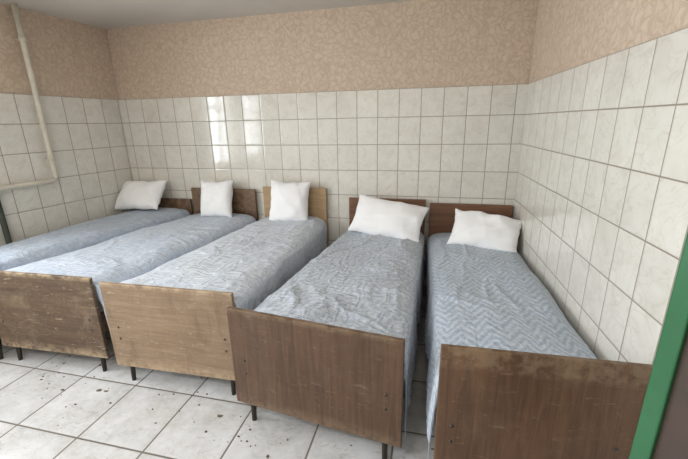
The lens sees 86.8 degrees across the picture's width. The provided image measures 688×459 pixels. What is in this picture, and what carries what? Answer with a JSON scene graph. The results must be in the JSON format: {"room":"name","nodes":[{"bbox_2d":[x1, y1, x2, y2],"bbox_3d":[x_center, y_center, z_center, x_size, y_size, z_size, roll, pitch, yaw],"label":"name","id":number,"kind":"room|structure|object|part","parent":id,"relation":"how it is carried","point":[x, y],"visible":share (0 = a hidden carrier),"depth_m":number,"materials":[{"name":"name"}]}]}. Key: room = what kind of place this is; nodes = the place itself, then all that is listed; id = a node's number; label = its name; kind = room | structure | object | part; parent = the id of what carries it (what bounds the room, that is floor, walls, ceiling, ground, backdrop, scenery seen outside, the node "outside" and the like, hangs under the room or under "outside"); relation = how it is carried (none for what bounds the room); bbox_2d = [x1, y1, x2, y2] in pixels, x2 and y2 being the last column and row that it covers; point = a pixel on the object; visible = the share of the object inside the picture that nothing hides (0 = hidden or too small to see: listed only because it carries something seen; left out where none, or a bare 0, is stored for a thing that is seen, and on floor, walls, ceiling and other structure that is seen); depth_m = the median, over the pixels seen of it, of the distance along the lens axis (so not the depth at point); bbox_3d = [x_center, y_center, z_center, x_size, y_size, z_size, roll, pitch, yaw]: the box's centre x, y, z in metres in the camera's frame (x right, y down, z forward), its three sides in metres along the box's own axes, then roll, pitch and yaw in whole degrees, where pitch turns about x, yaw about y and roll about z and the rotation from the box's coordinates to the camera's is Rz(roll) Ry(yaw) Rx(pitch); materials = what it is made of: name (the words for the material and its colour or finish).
{"room":"hospital room","nodes":[
{"label":"hospital room","id":0,"kind":"room"},
{"bbox_2d":[0,3,134,245],"bbox_3d":[-3.395,-0.172,1.919,0.180,2.610,5.100,5,17,18],"label":"wall","id":1,"kind":"structure","parent":0,"point":[71,61],"depth_m":3.47,"materials":[{"name":"tile"}]},
{"bbox_2d":[0,200,11,243],"bbox_3d":[-2.877,0.234,3.166,0.044,1.110,0.044,3,17,13],"label":"riser pipe","id":2,"kind":"object","parent":1,"relation":"attached to","point":[3,222],"visible":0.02,"depth_m":3.08,"materials":[{"name":"grey metal"}]},
{"bbox_2d":[0,3,57,190],"bbox_3d":[-2.896,-1.027,2.802,0.101,1.485,0.995,5,17,19],"label":"pipe","id":3,"kind":"object","parent":1,"relation":"attached to","point":[21,36],"visible":1,"depth_m":3.18,"materials":[{"name":"metal"}]},
{"bbox_2d":[0,0,416,28],"bbox_3d":[-0.559,-1.332,0.878,7.500,0.100,5.350,3,17,13],"label":"ceiling","id":4,"kind":"structure","parent":0,"point":[105,14],"depth_m":3.21,"materials":[{"name":"white paint"}]},
{"bbox_2d":[0,282,436,458],"bbox_3d":[-0.510,1.268,1.643,7.500,0.100,5.350,3,17,13],"label":"floor","id":5,"kind":"structure","parent":0,"point":[124,428],"depth_m":2.10,"materials":[{"name":"tile"}]},
{"bbox_2d":[0,198,192,359],"bbox_3d":[-2.351,0.294,3.443,0.729,0.821,1.984,4,17,17],"label":"bed","id":6,"kind":"object","parent":5,"relation":"on","point":[82,235],"visible":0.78,"depth_m":3.24,"materials":[{"name":"grey fabric"}]},
{"bbox_3d":[-2.515,0.803,2.645,0.043,0.301,0.054,3,17,13],"label":"leg","id":7,"kind":"part","parent":6,"relation":"part of","materials":[{"name":"metal"}]},
{"bbox_2d":[0,207,189,270],"bbox_3d":[-2.355,0.185,3.405,0.729,0.415,1.889,4,17,17],"label":"blanket","id":8,"kind":"object","parent":6,"relation":"on","point":[82,235],"depth_m":3.20,"materials":[{"name":"fabric"}]},
{"bbox_2d":[114,180,166,209],"bbox_3d":[-2.269,-0.384,4.059,0.570,0.313,0.287,2,17,11],"label":"pillow","id":9,"kind":"object","parent":6,"relation":"on","point":[143,195],"visible":1,"depth_m":3.97,"materials":[{"name":"fabric"}]},
{"bbox_3d":[-2.062,-0.031,4.296,0.680,0.690,0.024,3,17,13],"label":"headboard","id":10,"kind":"part","parent":6,"relation":"part of","materials":[{"name":"brown wood"}]},
{"bbox_2d":[0,188,257,371],"bbox_3d":[-1.698,0.261,3.283,0.932,0.951,2.024,5,17,19],"label":"bed","id":11,"kind":"object","parent":5,"relation":"on","point":[54,304],"visible":0.78,"depth_m":2.53,"materials":[{"name":"grey fabric"}]},
{"bbox_3d":[-2.367,0.804,2.631,0.068,0.301,0.051,-4,17,-9],"label":"leg","id":12,"kind":"part","parent":11,"relation":"part of","materials":[{"name":"metal"}]},
{"bbox_3d":[-2.023,0.568,2.461,0.880,0.585,0.024,2,17,11],"label":"footboard","id":13,"kind":"part","parent":11,"relation":"part of","materials":[{"name":"brown wood"}]},
{"bbox_3d":[-1.696,0.219,3.272,0.796,0.215,1.914,5,17,20],"label":"mattress","id":14,"kind":"part","parent":11,"relation":"part of","materials":[{"name":"fabric"}]},
{"bbox_3d":[-1.660,0.832,2.492,0.068,0.301,0.051,-4,17,-9],"label":"leg","id":15,"kind":"part","parent":11,"relation":"part of","materials":[{"name":"metal"}]},
{"bbox_2d":[5,213,255,334],"bbox_3d":[-1.700,0.292,3.287,0.932,0.510,1.936,5,17,19],"label":"blanket","id":16,"kind":"object","parent":11,"relation":"on","point":[76,275],"depth_m":2.71,"materials":[{"name":"fabric"}]},
{"bbox_2d":[200,180,232,216],"bbox_3d":[-1.365,-0.329,3.896,0.389,0.398,0.238,2,17,11],"label":"pillow","id":17,"kind":"object","parent":11,"relation":"on","point":[216,197],"visible":0.98,"depth_m":3.81,"materials":[{"name":"fabric"}]},
{"bbox_3d":[-1.324,-0.057,4.107,0.780,0.820,0.024,3,17,13],"label":"headboard","id":18,"kind":"part","parent":11,"relation":"part of","materials":[{"name":"brown wood"}]},
{"bbox_2d":[99,187,327,394],"bbox_3d":[-0.827,0.291,3.072,0.970,0.981,1.948,3,17,13],"label":"bed","id":19,"kind":"object","parent":5,"relation":"on","point":[170,317],"visible":0.83,"depth_m":2.29,"materials":[{"name":"grey fabric"}]},
{"bbox_3d":[-1.402,0.855,2.398,0.068,0.301,0.051,-4,17,-8],"label":"leg","id":20,"kind":"part","parent":19,"relation":"part of","materials":[{"name":"metal"}]},
{"bbox_3d":[-1.056,0.620,2.222,0.885,0.585,0.024,2,17,12],"label":"footboard","id":21,"kind":"part","parent":19,"relation":"part of","materials":[{"name":"brown wood"}]},
{"bbox_2d":[120,215,326,309],"bbox_3d":[-0.830,0.374,3.094,0.960,0.604,1.828,3,17,13],"label":"blanket","id":22,"kind":"object","parent":19,"relation":"on","point":[250,263],"depth_m":2.67,"materials":[{"name":"grey fabric"}]},
{"bbox_3d":[-0.689,0.884,2.251,0.071,0.301,0.054,3,17,13],"label":"leg","id":23,"kind":"part","parent":19,"relation":"part of","materials":[{"name":"metal"}]},
{"bbox_2d":[269,180,309,220],"bbox_3d":[-0.556,-0.278,3.695,0.416,0.431,0.238,4,17,18],"label":"pillow","id":24,"kind":"object","parent":19,"relation":"on","point":[289,201],"visible":0.84,"depth_m":3.62,"materials":[{"name":"fabric"}]},
{"bbox_3d":[-0.516,-0.032,3.916,0.700,0.850,0.024,3,17,13],"label":"headboard","id":25,"kind":"part","parent":19,"relation":"part of","materials":[{"name":"brown wood"}]},
{"bbox_2d":[40,355,433,458],"bbox_3d":[-0.816,1.065,2.162,3.053,0.004,1.646,3,17,13],"label":"debris","id":26,"kind":"object","parent":5,"relation":"on","point":[98,390],"visible":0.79,"depth_m":2.22,"materials":[{"name":"brown plant"}]},
{"bbox_2d":[226,197,425,458],"bbox_3d":[0.088,0.415,2.752,1.006,0.889,2.162,3,17,13],"label":"bed","id":27,"kind":"object","parent":5,"relation":"on","point":[334,346],"visible":0.91,"depth_m":1.89,"materials":[{"name":"red wood"}]},
{"bbox_3d":[-0.510,0.941,2.045,0.059,0.301,0.062,-11,19,-30],"label":"leg","id":28,"kind":"part","parent":27,"relation":"part of","materials":[{"name":"metal"}]},
{"bbox_3d":[-0.167,0.721,1.821,0.931,0.585,0.024,5,17,20],"label":"footboard","id":29,"kind":"part","parent":27,"relation":"part of","materials":[{"name":"brown wood"}]},
{"bbox_2d":[253,230,424,435],"bbox_3d":[0.089,0.519,2.778,1.008,0.673,2.069,3,17,13],"label":"blanket","id":30,"kind":"object","parent":27,"relation":"on","point":[371,283],"depth_m":1.94,"materials":[{"name":"grey fabric"}]},
{"bbox_3d":[0.203,1.004,1.785,0.058,0.301,0.063,-11,19,-30],"label":"leg","id":31,"kind":"part","parent":27,"relation":"part of","materials":[{"name":"metal"}]},
{"bbox_3d":[0.428,0.058,3.710,0.760,0.760,0.024,3,17,13],"label":"headboard","id":32,"kind":"part","parent":27,"relation":"part of","materials":[{"name":"red wood"}]},
{"bbox_2d":[348,195,428,241],"bbox_3d":[0.412,-0.097,3.426,0.720,0.400,0.306,6,18,22],"label":"pillow","id":33,"kind":"object","parent":27,"relation":"on","point":[373,215],"visible":0.91,"depth_m":3.33,"materials":[{"name":"fabric"}]},
{"bbox_2d":[424,203,652,458],"bbox_3d":[0.969,0.487,2.505,0.797,0.859,2.285,2,17,11],"label":"bed","id":34,"kind":"object","parent":5,"relation":"on","point":[509,376],"visible":0.94,"depth_m":1.47,"materials":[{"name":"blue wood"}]},
{"bbox_3d":[1.198,0.110,3.536,0.740,0.730,0.024,3,17,13],"label":"headboard","id":35,"kind":"part","parent":34,"relation":"part of","materials":[{"name":"red wood"}]},
{"bbox_2d":[446,209,521,251],"bbox_3d":[1.223,0.026,3.167,0.595,0.340,0.305,7,18,26],"label":"pillow","id":36,"kind":"object","parent":34,"relation":"on","point":[481,229],"visible":0.77,"depth_m":3.08,"materials":[{"name":"fabric"}]},
{"bbox_2d":[424,233,596,455],"bbox_3d":[0.960,0.585,2.520,0.840,0.615,2.170,3,17,13],"label":"blanket","id":37,"kind":"object","parent":34,"relation":"on","point":[476,296],"depth_m":2.05,"materials":[{"name":"fabric"}]},
{"bbox_3d":[0.739,0.779,1.442,0.724,0.655,0.024,2,17,12],"label":"footboard","id":38,"kind":"part","parent":34,"relation":"part of","materials":[{"name":"brown wood"}]},
{"bbox_2d":[106,0,538,262],"bbox_3d":[-0.425,-0.781,3.798,4.600,2.610,0.150,3,17,13],"label":"wall","id":39,"kind":"structure","parent":0,"point":[419,99],"depth_m":3.51,"materials":[{"name":"tile"}]},
{"bbox_2d":[512,0,687,364],"bbox_3d":[1.143,0.056,0.851,0.180,2.610,5.100,2,17,12],"label":"wall","id":40,"kind":"structure","parent":0,"point":[601,198],"depth_m":1.71,"materials":[{"name":"tile"}]},
{"bbox_2d":[629,232,687,458],"bbox_3d":[0.682,0.522,0.325,0.146,2.010,0.787,-7,17,-19],"label":"door","id":41,"kind":"structure","parent":40,"relation":"in","point":[672,443],"depth_m":0.60,"materials":[{"name":"metal"}]},
{"bbox_3d":[0.682,0.522,0.325,0.040,2.010,0.787,-7,17,-19],"label":"door stiles","id":42,"kind":"part","parent":41,"relation":"part of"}
]}

